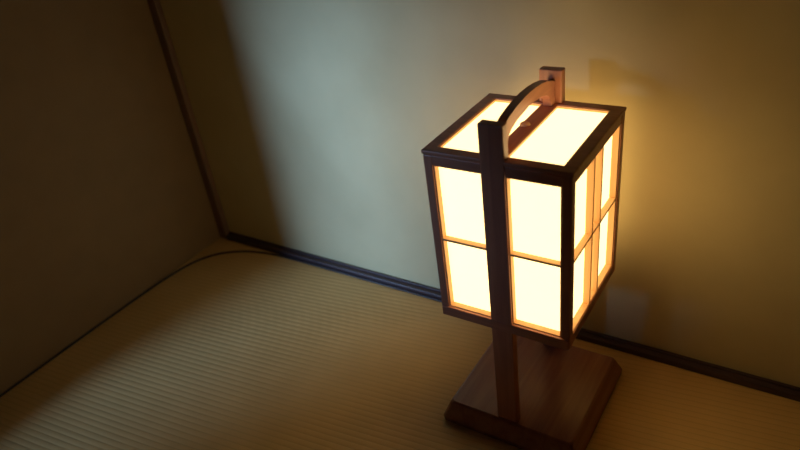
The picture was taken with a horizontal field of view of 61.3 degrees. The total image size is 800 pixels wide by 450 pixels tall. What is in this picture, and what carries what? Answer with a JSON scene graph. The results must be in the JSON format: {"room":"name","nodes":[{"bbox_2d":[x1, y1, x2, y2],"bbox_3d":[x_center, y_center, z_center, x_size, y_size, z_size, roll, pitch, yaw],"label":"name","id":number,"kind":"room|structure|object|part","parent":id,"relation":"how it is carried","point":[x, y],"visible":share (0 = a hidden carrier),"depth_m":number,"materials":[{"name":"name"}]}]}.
{"room":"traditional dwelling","nodes":[
{"label":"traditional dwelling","id":0,"kind":"room"},
{"bbox_2d":[0,0,220,393],"bbox_3d":[-1.511,-0.236,0.536,0.096,2.334,2.932,13,37,31],"label":"wall","id":1,"kind":"structure","parent":0,"point":[104,196],"depth_m":1.68,"materials":[{"name":"beige paint"}]},
{"bbox_2d":[0,237,799,449],"bbox_3d":[-0.145,1.058,0.422,2.998,0.072,3.124,13,37,31],"label":"floor","id":2,"kind":"structure","parent":0,"point":[240,350],"depth_m":1.53,"materials":[{"name":"beige wicker"}]},
{"bbox_2d":[0,250,441,396],"bbox_3d":[-0.476,0.264,1.718,1.559,0.008,0.728,-12,31,-7],"label":"power cord","id":3,"kind":"object","parent":2,"relation":"on","point":[268,253],"visible":0.79,"depth_m":1.83,"materials":[{"name":"rubber"}]},
{"bbox_2d":[421,66,625,449],"bbox_3d":[0.239,0.073,1.228,0.280,0.663,0.280,13,37,31],"label":"lantern lamp","id":4,"kind":"object","parent":2,"relation":"on","point":[523,189],"visible":1,"depth_m":1.13,"materials":[{"name":"brown wood"}]},
{"bbox_3d":[0.068,0.022,1.156,0.018,0.324,0.018,13,37,31],"label":"corner post","id":5,"kind":"part","parent":4,"relation":"part of","materials":[{"name":"red wood"}]},
{"bbox_3d":[0.144,-0.085,1.018,0.219,0.018,0.014,13,37,31],"label":"rail","id":6,"kind":"part","parent":4,"relation":"part of","materials":[{"name":"red wood"}]},
{"bbox_3d":[0.164,0.042,1.098,0.216,0.288,0.014,13,37,31],"label":"lattice frame","id":7,"kind":"part","parent":4,"relation":"part of","materials":[{"name":"brown wood"}]},
{"bbox_3d":[0.167,0.039,1.102,0.215,0.287,0.003,13,37,31],"label":"paper pane","id":8,"kind":"part","parent":4,"relation":"part of","materials":[{"name":"beige paper"}]},
{"bbox_3d":[0.182,0.173,1.177,0.238,0.021,0.017,13,37,31],"label":"rail","id":9,"kind":"part","parent":4,"relation":"part of","materials":[{"name":"red wood"}]},
{"bbox_3d":[0.203,-0.154,1.090,0.250,0.007,0.248,13,37,31],"label":"lid frame","id":10,"kind":"part","parent":4,"relation":"part of","materials":[{"name":"red wood"}]},
{"bbox_3d":[0.200,-0.183,1.074,0.015,0.060,0.215,13,37,31],"label":"handle","id":11,"kind":"part","parent":4,"relation":"part of","materials":[{"name":"red wood"}]},
{"bbox_3d":[0.276,0.334,1.388,0.280,0.047,0.280,13,37,31],"label":"plate","id":12,"kind":"part","parent":4,"relation":"part of","materials":[{"name":"brown wood"}]},
{"bbox_3d":[0.259,0.066,1.040,0.018,0.324,0.018,13,37,31],"label":"corner post","id":13,"kind":"part","parent":4,"relation":"part of","materials":[{"name":"red wood"}]},
{"bbox_3d":[0.314,0.005,1.123,0.003,0.287,0.218,13,37,31],"label":"paper pane","id":14,"kind":"part","parent":4,"relation":"part of","materials":[{"name":"beige paper"}]},
{"bbox_3d":[0.338,0.136,1.199,0.014,0.021,0.218,13,37,31],"label":"rail","id":15,"kind":"part","parent":4,"relation":"part of","materials":[{"name":"red wood"}]},
{"bbox_3d":[0.319,0.007,1.119,0.014,0.288,0.219,13,37,31],"label":"lattice frame","id":16,"kind":"part","parent":4,"relation":"part of","materials":[{"name":"brown wood"}]},
{"bbox_3d":[0.302,-0.121,1.040,0.013,0.018,0.223,13,37,31],"label":"rail","id":17,"kind":"part","parent":4,"relation":"part of","materials":[{"name":"red wood"}]},
{"bbox_3d":[0.381,-0.050,1.199,0.018,0.324,0.018,13,37,31],"label":"corner post","id":18,"kind":"part","parent":4,"relation":"part of","materials":[{"name":"red wood"}]},
{"bbox_2d":[160,0,799,386],"bbox_3d":[0.507,-0.715,0.838,2.998,2.334,0.096,13,37,31],"label":"wall","id":19,"kind":"structure","parent":0,"point":[315,119],"depth_m":1.34,"materials":[{"name":"paint"}]},
{"bbox_2d":[147,0,228,238],"bbox_3d":[-0.688,-0.950,1.505,0.030,2.334,0.018,13,37,31],"label":"trim","id":20,"kind":"structure","parent":19,"relation":"attached to","point":[155,7],"depth_m":1.88,"materials":[{"name":"brown wood"}]},
{"bbox_2d":[226,232,799,401],"bbox_3d":[0.632,0.296,1.391,2.776,0.020,0.020,13,37,31],"label":"baseboard","id":21,"kind":"structure","parent":19,"relation":"attached to","point":[741,378],"depth_m":1.48,"materials":[{"name":"brown wood"}]}
]}

